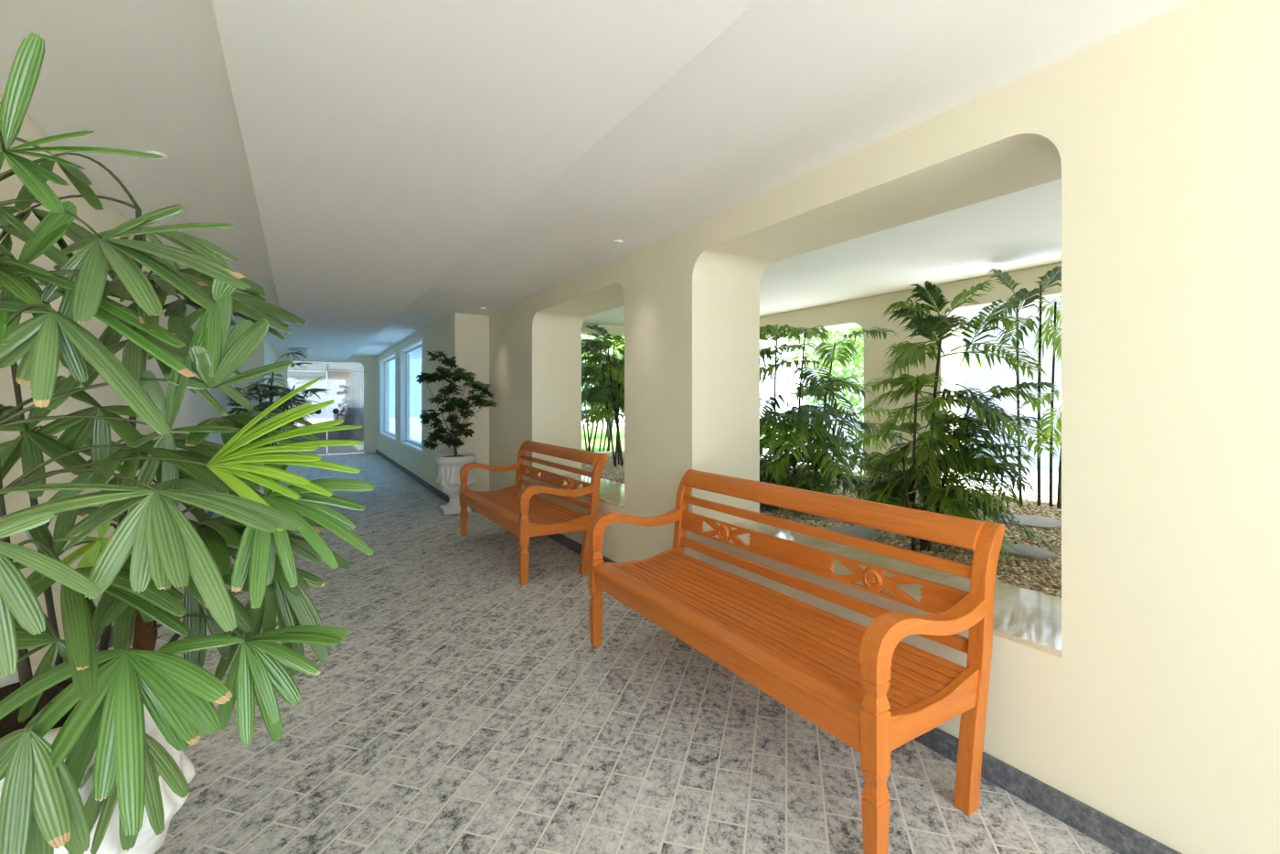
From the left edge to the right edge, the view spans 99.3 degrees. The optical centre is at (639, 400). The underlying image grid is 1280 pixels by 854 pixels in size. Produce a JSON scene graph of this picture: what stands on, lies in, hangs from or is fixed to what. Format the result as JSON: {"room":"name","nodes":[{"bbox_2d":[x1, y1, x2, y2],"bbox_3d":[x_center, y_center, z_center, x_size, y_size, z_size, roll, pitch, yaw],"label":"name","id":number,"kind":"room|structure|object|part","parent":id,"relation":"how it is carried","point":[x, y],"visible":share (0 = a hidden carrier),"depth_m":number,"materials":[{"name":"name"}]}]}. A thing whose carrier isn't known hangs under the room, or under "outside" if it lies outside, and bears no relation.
{"room":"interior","nodes":[
{"label":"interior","id":0,"kind":"room"},
{"bbox_2d":[0,87,234,670],"bbox_3d":[-3.129,0.125,3.046,0.300,2.450,12.880,0,0,-32],"label":"wall","id":1,"kind":"structure","parent":0,"point":[194,409],"depth_m":2.44,"materials":[{"name":"beige paint"}]},
{"bbox_2d":[96,511,213,650],"bbox_3d":[-2.994,1.306,3.130,0.018,0.088,12.880,0,0,-32],"label":"baseboard","id":2,"kind":"structure","parent":1,"relation":"attached to","point":[209,513],"depth_m":2.97,"materials":[{"name":"grey stone"}]},
{"bbox_2d":[234,335,276,446],"bbox_3d":[-7.618,0.125,10.617,0.694,2.450,4.720,0,0,-32],"label":"wall","id":3,"kind":"structure","parent":0,"point":[264,354],"depth_m":8.76,"materials":[{"name":"beige paint"}]},
{"bbox_2d":[276,352,389,453],"bbox_3d":[-7.600,0.125,13.557,2.448,2.450,0.250,0,0,-32],"label":"wall","id":4,"kind":"structure","parent":0,"point":[369,363],"depth_m":13.85,"materials":[{"name":"beige paint"}]},
{"bbox_2d":[287,360,363,454],"bbox_3d":[-7.728,0.200,13.439,1.646,2.300,0.085,0,0,-32],"label":"door","id":5,"kind":"structure","parent":4,"relation":"in","point":[345,379],"depth_m":13.55,"materials":[{"name":"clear glass"}]},
{"bbox_3d":[-8.095,0.310,13.242,0.814,2.060,0.012,0,0,-32],"label":"glass","id":6,"kind":"part","parent":5,"relation":"part of","materials":[{"name":"white"}]},
{"bbox_3d":[-7.742,-0.840,13.462,1.646,0.220,0.012,0,0,-32],"label":"transom pane","id":7,"kind":"part","parent":5,"relation":"part of","materials":[{"name":"grey glass"}]},
{"bbox_3d":[-7.563,0.280,13.528,0.138,0.138,0.062,0,0,-32],"label":"knob","id":8,"kind":"part","parent":5,"relation":"part of","materials":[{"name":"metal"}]},
{"bbox_3d":[-7.392,0.310,13.681,0.820,2.060,0.012,0,0,-32],"label":"glass","id":9,"kind":"part","parent":5,"relation":"part of","materials":[{"name":"white"}]},
{"bbox_2d":[376,316,449,495],"bbox_3d":[-4.554,0.125,10.569,0.160,2.450,8.044,0,0,-32],"label":"wall","id":10,"kind":"structure","parent":0,"point":[436,337],"depth_m":8.53,"materials":[{"name":"beige paint"}]},
{"bbox_2d":[379,352,395,440],"bbox_3d":[-5.610,-0.070,12.223,0.142,1.820,2.560,0,0,-32],"label":"window","id":11,"kind":"structure","parent":10,"relation":"in","point":[383,362],"depth_m":13.26,"materials":[{"name":"white paint"}]},
{"bbox_2d":[400,338,422,452],"bbox_3d":[-3.999,-0.070,9.639,0.142,1.820,2.230,0,0,-32],"label":"window","id":12,"kind":"structure","parent":10,"relation":"in","point":[405,351],"depth_m":10.54,"materials":[{"name":"white paint"}]},
{"bbox_2d":[449,312,489,490],"bbox_3d":[-1.985,0.125,7.254,1.012,2.450,0.300,0,0,-32],"label":"wall","id":13,"kind":"structure","parent":0,"point":[469,334],"depth_m":7.00,"materials":[{"name":"beige paint"}]},
{"bbox_2d":[211,0,758,361],"bbox_3d":[-2.905,-1.040,5.378,1.131,0.140,18.600,0,0,-32],"label":"ceiling","id":14,"kind":"structure","parent":0,"point":[385,141],"depth_m":1.86,"materials":[{"name":"white paint"}]},
{"bbox_2d":[288,347,310,351],"bbox_3d":[-6.366,-0.932,10.172,0.368,0.075,0.368,0,0,-32],"label":"ceiling lamp","id":15,"kind":"object","parent":14,"relation":"attached to","point":[297,349],"visible":1,"depth_m":10.06,"materials":[{"name":"metal"}]},
{"bbox_2d":[0,0,1192,359],"bbox_3d":[-1.454,-1.210,6.458,6.754,0.220,18.900,0,0,-32],"label":"ceiling","id":16,"kind":"structure","parent":0,"point":[790,90],"depth_m":2.23,"materials":[{"name":"white paint"}]},
{"bbox_2d":[146,150,168,159],"bbox_3d":[-2.161,-1.094,2.436,0.072,0.012,0.072,0,0,-32],"label":"recessed light","id":17,"kind":"object","parent":16,"relation":"in","point":[150,152],"visible":0.48,"depth_m":2.42,"materials":[{"name":"white paint"}]},
{"bbox_2d":[612,239,623,244],"bbox_3d":[-0.153,-1.094,3.770,0.072,0.012,0.072,0,0,-32],"label":"recessed light","id":18,"kind":"object","parent":16,"relation":"in","point":[616,241],"visible":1,"depth_m":3.75,"materials":[{"name":"white paint"}]},
{"bbox_2d":[581,323,624,455],"bbox_3d":[-0.503,0.125,8.178,2.479,2.450,0.300,0,0,-32],"label":"wall","id":19,"kind":"structure","parent":0,"point":[613,330],"depth_m":8.07,"materials":[{"name":"beige paint"}]},
{"bbox_2d":[111,446,1119,853],"bbox_3d":[-4.193,1.410,8.110,3.854,0.120,24.600,0,0,-32],"label":"floor","id":20,"kind":"structure","parent":0,"point":[464,707],"depth_m":2.12,"materials":[{"name":"grey stone"}]},
{"bbox_2d":[0,32,374,853],"bbox_3d":[-1.222,0.322,1.264,1.013,2.056,1.299,0,0,-32],"label":"palm","id":21,"kind":"object","parent":20,"relation":"on","point":[93,760],"visible":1,"depth_m":1.08,"materials":[{"name":"plant"}]},
{"bbox_3d":[-1.235,0.054,1.064,0.025,1.308,0.244,0,0,-31],"label":"stem","id":22,"kind":"part","parent":21,"relation":"part of","materials":[{"name":"brown plant"}]},
{"bbox_3d":[-1.504,0.279,1.375,0.170,0.858,0.045,0,0,9],"label":"stem","id":23,"kind":"part","parent":21,"relation":"part of","materials":[{"name":"brown plant"}]},
{"bbox_3d":[-1.347,0.103,1.401,0.049,1.207,0.095,0,0,33],"label":"stem","id":24,"kind":"part","parent":21,"relation":"part of","materials":[{"name":"green plant"}]},
{"bbox_3d":[-1.153,0.531,1.230,0.133,0.374,0.050,0,0,16],"label":"stem","id":25,"kind":"part","parent":21,"relation":"part of","materials":[{"name":"brown plant"}]},
{"bbox_3d":[-1.170,0.454,1.405,0.192,0.510,0.032,0,0,-32],"label":"stem","id":26,"kind":"part","parent":21,"relation":"part of","materials":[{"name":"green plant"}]},
{"bbox_2d":[225,352,330,493],"bbox_3d":[-5.341,0.309,8.100,1.261,2.082,1.342,0,0,-32],"label":"palm","id":27,"kind":"object","parent":20,"relation":"on","point":[272,392],"visible":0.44,"depth_m":7.87,"materials":[{"name":"plant"}]},
{"bbox_3d":[-5.306,0.238,8.123,0.270,0.930,0.021,0,0,-32],"label":"stem","id":28,"kind":"part","parent":27,"relation":"part of","materials":[{"name":"green plant"}]},
{"bbox_2d":[326,371,327,439],"bbox_3d":[-10.101,0.125,16.493,1.150,2.450,0.140,0,0,-32],"label":"screen","id":29,"kind":"object","parent":20,"relation":"on","point":[326,371],"visible":0.14,"depth_m":16.71,"materials":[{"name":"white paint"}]},
{"bbox_2d":[415,351,497,514],"bbox_3d":[-2.211,0.379,6.606,0.970,1.941,0.478,0,0,6],"label":"tree","id":30,"kind":"object","parent":20,"relation":"on","point":[450,465],"visible":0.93,"depth_m":6.55,"materials":[{"name":"green plant"}]},
{"bbox_3d":[-2.256,0.527,6.609,0.084,0.339,0.043,0,0,1],"label":"stem","id":31,"kind":"part","parent":30,"relation":"part of","materials":[{"name":"grey plant"}]},
{"bbox_2d":[459,439,607,586],"bbox_3d":[-1.028,0.888,4.883,0.727,0.924,1.781,0,0,-32],"label":"garden bench","id":32,"kind":"object","parent":20,"relation":"on","point":[525,514],"visible":0.99,"depth_m":4.50,"materials":[{"name":"orange wood"}]},
{"bbox_3d":[-1.762,1.050,5.441,0.066,0.600,0.052,0,0,-32],"label":"leg","id":33,"kind":"part","parent":32,"relation":"part of","materials":[{"name":"orange wood"}]},
{"bbox_3d":[-1.535,0.693,5.581,0.602,0.118,0.060,0,0,-32],"label":"armrest","id":34,"kind":"part","parent":32,"relation":"part of","materials":[{"name":"orange wood"}]},
{"bbox_3d":[-1.315,0.969,4.704,0.028,0.086,1.675,0,0,-32],"label":"rail","id":35,"kind":"part","parent":32,"relation":"part of","materials":[{"name":"orange wood"}]},
{"bbox_3d":[-1.527,0.956,5.588,0.520,0.119,0.030,0,0,-32],"label":"rail","id":36,"kind":"part","parent":32,"relation":"part of","materials":[{"name":"orange wood"}]},
{"bbox_3d":[-1.276,0.889,5.744,0.237,0.922,0.052,0,0,-32],"label":"post","id":37,"kind":"part","parent":32,"relation":"part of","materials":[{"name":"orange wood"}]},
{"bbox_3d":[-1.097,0.937,4.840,0.564,0.066,1.694,0,0,-32],"label":"seat","id":38,"kind":"part","parent":32,"relation":"part of","materials":[{"name":"orange wood"}]},
{"bbox_3d":[-0.850,1.050,3.979,0.066,0.600,0.052,0,0,-32],"label":"leg","id":39,"kind":"part","parent":32,"relation":"part of","materials":[{"name":"orange wood"}]},
{"bbox_3d":[-0.814,0.723,5.016,0.029,0.107,1.675,0,0,-32],"label":"carved panel","id":40,"kind":"part","parent":32,"relation":"part of","materials":[{"name":"orange wood"}]},
{"bbox_3d":[-0.625,0.693,4.120,0.602,0.118,0.060,0,0,-32],"label":"armrest","id":41,"kind":"part","parent":32,"relation":"part of","materials":[{"name":"orange wood"}]},
{"bbox_3d":[-0.614,0.956,4.125,0.520,0.119,0.030,0,0,-32],"label":"rail","id":42,"kind":"part","parent":32,"relation":"part of","materials":[{"name":"orange wood"}]},
{"bbox_3d":[-0.776,0.473,5.040,0.103,0.095,1.675,0,0,-32],"label":"rail","id":43,"kind":"part","parent":32,"relation":"part of","materials":[{"name":"orange wood"}]},
{"bbox_3d":[-0.364,0.889,4.282,0.237,0.922,0.052,0,0,-32],"label":"post","id":44,"kind":"part","parent":32,"relation":"part of","materials":[{"name":"orange wood"}]},
{"bbox_2d":[587,469,1004,853],"bbox_3d":[0.491,0.888,2.448,0.727,0.924,1.781,0,0,-32],"label":"garden bench","id":45,"kind":"object","parent":20,"relation":"on","point":[875,692],"visible":1,"depth_m":2.04,"materials":[{"name":"orange wood"}]},
{"bbox_3d":[-0.243,1.050,3.006,0.066,0.600,0.052,0,0,-32],"label":"leg","id":46,"kind":"part","parent":45,"relation":"part of","materials":[{"name":"orange wood"}]},
{"bbox_3d":[-0.017,0.693,3.146,0.602,0.118,0.060,0,0,-32],"label":"armrest","id":47,"kind":"part","parent":45,"relation":"part of","materials":[{"name":"orange wood"}]},
{"bbox_3d":[-0.009,0.956,3.153,0.520,0.119,0.030,0,0,-32],"label":"rail","id":48,"kind":"part","parent":45,"relation":"part of","materials":[{"name":"orange wood"}]},
{"bbox_3d":[0.243,0.889,3.309,0.237,0.922,0.052,0,0,-32],"label":"post","id":49,"kind":"part","parent":45,"relation":"part of","materials":[{"name":"orange wood"}]},
{"bbox_3d":[0.203,0.969,2.269,0.028,0.086,1.675,0,0,-32],"label":"rail","id":50,"kind":"part","parent":45,"relation":"part of","materials":[{"name":"orange wood"}]},
{"bbox_3d":[0.421,0.937,2.405,0.564,0.066,1.694,0,0,-32],"label":"seat","id":51,"kind":"part","parent":45,"relation":"part of","materials":[{"name":"orange wood"}]},
{"bbox_3d":[0.704,0.723,2.581,0.029,0.107,1.675,0,0,-32],"label":"carved panel","id":52,"kind":"part","parent":45,"relation":"part of","materials":[{"name":"orange wood"}]},
{"bbox_3d":[0.742,0.473,2.605,0.103,0.095,1.675,0,0,-32],"label":"rail","id":53,"kind":"part","parent":45,"relation":"part of","materials":[{"name":"orange wood"}]},
{"bbox_3d":[0.669,1.050,1.544,0.066,0.600,0.052,0,0,-32],"label":"leg","id":54,"kind":"part","parent":45,"relation":"part of","materials":[{"name":"orange wood"}]},
{"bbox_3d":[0.894,0.693,1.685,0.602,0.118,0.060,0,0,-32],"label":"armrest","id":55,"kind":"part","parent":45,"relation":"part of","materials":[{"name":"orange wood"}]},
{"bbox_3d":[0.904,0.956,1.689,0.520,0.119,0.030,0,0,-32],"label":"rail","id":56,"kind":"part","parent":45,"relation":"part of","materials":[{"name":"orange wood"}]},
{"bbox_3d":[1.155,0.889,1.847,0.237,0.922,0.052,0,0,-32],"label":"post","id":57,"kind":"part","parent":45,"relation":"part of","materials":[{"name":"orange wood"}]},
{"bbox_2d":[581,454,1061,597],"bbox_3d":[2.263,0.992,3.742,2.480,0.317,10.356,0,0,-32],"label":"gravel","id":58,"kind":"object","parent":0,"point":[619,470],"depth_m":3.28,"materials":[{"name":"beige gravel"}]},
{"bbox_2d":[581,335,624,467],"bbox_3d":[-0.246,0.025,6.959,1.512,1.640,1.580,0,0,-32],"label":"palm","id":59,"kind":"object","parent":58,"relation":"on","point":[608,393],"visible":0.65,"depth_m":6.80,"materials":[{"name":"green plant"}]},
{"bbox_3d":[-0.396,0.196,6.943,0.175,1.296,0.035,0,0,-11],"label":"stem","id":60,"kind":"part","parent":59,"relation":"part of","materials":[{"name":"green plant"}]},
{"bbox_3d":[-0.312,0.088,6.921,0.030,1.515,0.310,0,0,38],"label":"stem","id":61,"kind":"part","parent":59,"relation":"part of","materials":[{"name":"green plant"}]},
{"bbox_3d":[-0.305,0.201,6.914,0.181,1.287,0.039,0,0,1],"label":"stem","id":62,"kind":"part","parent":59,"relation":"part of","materials":[{"name":"green plant"}]},
{"bbox_3d":[-0.302,0.040,7.032,0.089,1.607,0.041,0,0,18],"label":"stem","id":63,"kind":"part","parent":59,"relation":"part of","materials":[{"name":"green plant"}]},
{"bbox_3d":[-0.272,0.179,6.810,0.105,1.329,0.035,0,0,-13],"label":"stem","id":64,"kind":"part","parent":59,"relation":"part of","materials":[{"name":"green plant"}]},
{"bbox_2d":[581,324,624,451],"bbox_3d":[-0.632,-0.113,8.154,1.776,1.918,1.410,0,0,-15],"label":"palm","id":65,"kind":"object","parent":58,"relation":"on","point":[601,330],"visible":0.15,"depth_m":7.98,"materials":[{"name":"green plant"}]},
{"bbox_3d":[-0.873,0.119,8.096,0.212,1.451,0.036,0,0,-10],"label":"stem","id":66,"kind":"part","parent":65,"relation":"part of","materials":[{"name":"green plant"}]},
{"bbox_3d":[-0.806,0.016,7.959,0.136,1.658,0.182,0,0,-32],"label":"stem","id":67,"kind":"part","parent":65,"relation":"part of","materials":[{"name":"green plant"}]},
{"bbox_3d":[-0.632,-0.007,8.097,0.374,1.705,0.037,0,0,-32],"label":"stem","id":68,"kind":"part","parent":65,"relation":"part of","materials":[{"name":"green plant"}]},
{"bbox_3d":[-0.588,0.093,8.108,0.289,1.504,0.036,0,0,-12],"label":"stem","id":69,"kind":"part","parent":65,"relation":"part of","materials":[{"name":"green plant"}]},
{"bbox_3d":[-0.578,-0.011,8.069,0.295,1.712,0.040,0,0,12],"label":"stem","id":70,"kind":"part","parent":65,"relation":"part of","materials":[{"name":"green plant"}]},
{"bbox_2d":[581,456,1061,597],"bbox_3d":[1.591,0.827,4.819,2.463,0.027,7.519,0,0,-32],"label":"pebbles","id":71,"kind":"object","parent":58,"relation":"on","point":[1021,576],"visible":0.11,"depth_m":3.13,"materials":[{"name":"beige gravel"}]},
{"bbox_2d":[800,512,842,522],"bbox_3d":[1.290,0.826,3.828,0.323,0.034,0.296,0,0,-32],"label":"stepping stone","id":72,"kind":"object","parent":58,"relation":"on","point":[808,517],"visible":0.33,"depth_m":3.73,"materials":[{"name":"stone"}]},
{"bbox_2d":[759,324,925,517],"bbox_3d":[1.365,0.134,4.448,1.654,1.554,1.591,0,0,-32],"label":"palm","id":73,"kind":"object","parent":58,"relation":"on","point":[776,469],"visible":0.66,"depth_m":4.09,"materials":[{"name":"green plant"}]},
{"bbox_3d":[1.081,0.185,4.349,0.025,1.317,0.136,0,0,9],"label":"stem","id":74,"kind":"part","parent":73,"relation":"part of","materials":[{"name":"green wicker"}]},
{"bbox_3d":[1.196,0.431,4.234,0.162,0.827,0.028,0,0,-36],"label":"stem","id":75,"kind":"part","parent":73,"relation":"part of","materials":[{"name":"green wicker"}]},
{"bbox_3d":[1.305,0.128,4.467,0.150,1.431,0.032,0,0,-17],"label":"stem","id":76,"kind":"part","parent":73,"relation":"part of","materials":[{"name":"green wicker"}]},
{"bbox_3d":[1.495,0.185,4.451,0.259,1.319,0.032,0,0,-17],"label":"stem","id":77,"kind":"part","parent":73,"relation":"part of","materials":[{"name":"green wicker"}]},
{"bbox_2d":[825,525,883,541],"bbox_3d":[1.299,0.826,3.342,0.409,0.034,0.310,0,0,-32],"label":"stepping stone","id":78,"kind":"object","parent":58,"relation":"on","point":[860,531],"visible":0.49,"depth_m":3.34,"materials":[{"name":"stone"}]},
{"bbox_2d":[838,279,1059,567],"bbox_3d":[1.783,0.103,3.103,0.965,1.525,1.058,0,0,-32],"label":"palm","id":79,"kind":"object","parent":58,"relation":"on","point":[902,486],"visible":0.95,"depth_m":2.93,"materials":[{"name":"green plant"}]},
{"bbox_3d":[1.472,0.579,2.968,0.077,0.531,0.033,0,0,21],"label":"stem","id":80,"kind":"part","parent":79,"relation":"part of","materials":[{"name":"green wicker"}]},
{"bbox_3d":[1.494,0.378,2.962,0.023,0.930,0.070,0,0,11],"label":"stem","id":81,"kind":"part","parent":79,"relation":"part of","materials":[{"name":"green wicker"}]},
{"bbox_3d":[1.612,0.202,3.009,0.178,1.284,0.032,0,0,-20],"label":"stem","id":82,"kind":"part","parent":79,"relation":"part of","materials":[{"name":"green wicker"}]},
{"bbox_3d":[1.618,0.525,2.931,0.031,0.638,0.138,0,0,-39],"label":"stem","id":83,"kind":"part","parent":79,"relation":"part of","materials":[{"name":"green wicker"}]},
{"bbox_3d":[1.716,0.403,3.030,0.306,0.887,0.033,0,0,-1],"label":"stem","id":84,"kind":"part","parent":79,"relation":"part of","materials":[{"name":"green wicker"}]},
{"bbox_2d":[979,266,1061,509],"bbox_3d":[3.048,-0.106,4.109,0.774,1.900,0.588,0,0,7],"label":"palm","id":85,"kind":"object","parent":58,"relation":"on","point":[1023,293],"visible":0.7,"depth_m":4.13,"materials":[{"name":"green plant"}]},
{"bbox_3d":[2.937,0.007,4.222,0.113,1.673,0.029,0,0,-39],"label":"stem","id":86,"kind":"part","parent":85,"relation":"part of","materials":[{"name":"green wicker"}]},
{"bbox_3d":[3.095,-0.021,4.215,0.027,1.729,0.083,0,0,31],"label":"stem","id":87,"kind":"part","parent":85,"relation":"part of","materials":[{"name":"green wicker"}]},
{"bbox_3d":[3.177,0.047,4.189,0.023,1.593,0.121,0,0,23],"label":"stem","id":88,"kind":"part","parent":85,"relation":"part of","materials":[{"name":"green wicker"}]},
{"bbox_3d":[3.197,0.361,4.117,0.048,0.965,0.081,0,0,-32],"label":"stem","id":89,"kind":"part","parent":85,"relation":"part of","materials":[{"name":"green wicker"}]},
{"bbox_2d":[999,543,1058,561],"bbox_3d":[2.075,0.826,2.944,0.269,0.034,0.299,0,0,-32],"label":"stepping stone","id":90,"kind":"object","parent":58,"relation":"on","point":[1032,553],"visible":0.52,"depth_m":2.88,"materials":[{"name":"stone"}]},
{"bbox_2d":[999,514,1061,530],"bbox_3d":[2.647,0.826,3.663,0.428,0.034,0.354,0,0,-32],"label":"stepping stone","id":91,"kind":"object","parent":58,"relation":"on","point":[1031,521],"visible":0.55,"depth_m":3.62,"materials":[{"name":"stone"}]},
{"bbox_2d":[489,0,1279,853],"bbox_3d":[0.992,0.125,2.891,0.577,2.450,10.256,0,0,-32],"label":"wall","id":92,"kind":"structure","parent":0,"point":[1158,711],"depth_m":1.65,"materials":[{"name":"beige paint"}]},
{"bbox_2d":[533,473,624,509],"bbox_3d":[-0.386,0.825,5.102,0.569,0.024,1.939,0,0,-32],"label":"sill","id":93,"kind":"structure","parent":92,"relation":"attached to","point":[612,493],"depth_m":4.89,"materials":[{"name":"beige stone"}]},
{"bbox_2d":[375,448,1181,853],"bbox_3d":[-1.652,1.306,6.159,0.453,0.088,18.600,0,0,-32],"label":"baseboard","id":94,"kind":"structure","parent":92,"relation":"attached to","point":[1120,837],"depth_m":1.78,"materials":[{"name":"grey stone"}]},
{"bbox_2d":[694,520,1061,657],"bbox_3d":[1.089,0.825,2.736,0.569,0.024,1.950,0,0,-32],"label":"sill","id":95,"kind":"structure","parent":92,"relation":"attached to","point":[1030,618],"depth_m":2.28,"materials":[{"name":"beige stone"}]},
{"bbox_2d":[759,262,1061,503],"bbox_3d":[3.432,0.125,4.589,0.400,2.450,10.556,0,0,-32],"label":"wall","id":96,"kind":"structure","parent":0,"point":[866,313],"depth_m":5.47,"materials":[{"name":"beige paint"}]},
{"label":"outside","id":97,"kind":"structure","parent":0,"visible":0},
{"bbox_2d":[581,424,806,451],"bbox_3d":[1.734,1.070,15.458,12.700,0.360,9.600,0,0,-32],"label":"lawn","id":98,"kind":"structure","parent":97,"point":[622,429],"depth_m":12.61,"materials":[{"name":"beige"}]},
{"bbox_2d":[581,341,624,451],"bbox_3d":[-0.561,-0.086,9.320,1.443,1.976,1.514,0,0,-32],"label":"palm","id":99,"kind":"object","parent":98,"relation":"on","point":[622,346],"visible":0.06,"depth_m":9.38,"materials":[{"name":"green plant"}]},
{"bbox_3d":[-0.603,0.094,9.397,0.223,1.616,0.037,0,0,-8],"label":"stem","id":100,"kind":"part","parent":99,"relation":"part of","materials":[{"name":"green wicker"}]},
{"bbox_3d":[-0.601,-0.062,9.385,0.030,1.926,0.228,0,0,39],"label":"stem","id":101,"kind":"part","parent":99,"relation":"part of","materials":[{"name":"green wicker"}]},
{"bbox_3d":[-0.457,0.150,9.328,0.194,1.502,0.040,0,0,22],"label":"stem","id":102,"kind":"part","parent":99,"relation":"part of","materials":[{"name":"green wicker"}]},
{"bbox_3d":[-0.486,-0.022,9.466,0.342,1.847,0.041,0,0,16],"label":"stem","id":103,"kind":"part","parent":99,"relation":"part of","materials":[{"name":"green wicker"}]},
{"bbox_2d":[581,334,624,437],"bbox_3d":[-0.605,-0.664,12.950,3.097,3.528,2.874,0,0,-32],"label":"tree","id":104,"kind":"object","parent":98,"relation":"on","point":[582,335],"visible":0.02,"depth_m":13.03,"materials":[{"name":"green plant"}]},
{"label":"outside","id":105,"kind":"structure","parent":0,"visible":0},
{"bbox_2d":[762,446,1058,494],"bbox_3d":[6.301,1.075,3.634,3.460,0.350,15.500,0,0,-32],"label":"path","id":106,"kind":"structure","parent":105,"point":[1044,470],"depth_m":6.30,"materials":[{"name":"white"}]},
{"bbox_2d":[773,312,984,439],"bbox_3d":[3.397,-0.755,7.710,2.713,3.316,2.595,0,0,-32],"label":"tree","id":107,"kind":"object","parent":106,"relation":"on","point":[859,344],"visible":0.09,"depth_m":7.82,"materials":[{"name":"green plant"}]},
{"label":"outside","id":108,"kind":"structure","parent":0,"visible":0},
{"bbox_2d":[389,415,624,443],"bbox_3d":[-2.334,1.070,20.582,14.182,0.360,22.600,0,0,-32],"label":"yard","id":109,"kind":"structure","parent":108,"point":[415,428],"depth_m":18.26,"materials":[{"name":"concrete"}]},
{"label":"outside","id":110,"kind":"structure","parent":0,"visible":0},
{"bbox_2d":[805,301,1061,389],"bbox_3d":[7.557,-0.875,4.418,0.300,1.350,15.500,0,0,-32],"label":"wall","id":111,"kind":"structure","parent":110,"point":[1000,375],"depth_m":7.87,"materials":[{"name":"white paint"}]},
{"bbox_2d":[804,384,1061,467],"bbox_3d":[7.544,0.525,4.410,0.330,1.450,15.500,0,0,-32],"label":"dado","id":112,"kind":"object","parent":111,"relation":"attached to","point":[1009,405],"depth_m":7.64,"materials":[{"name":"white paint"}]}
]}

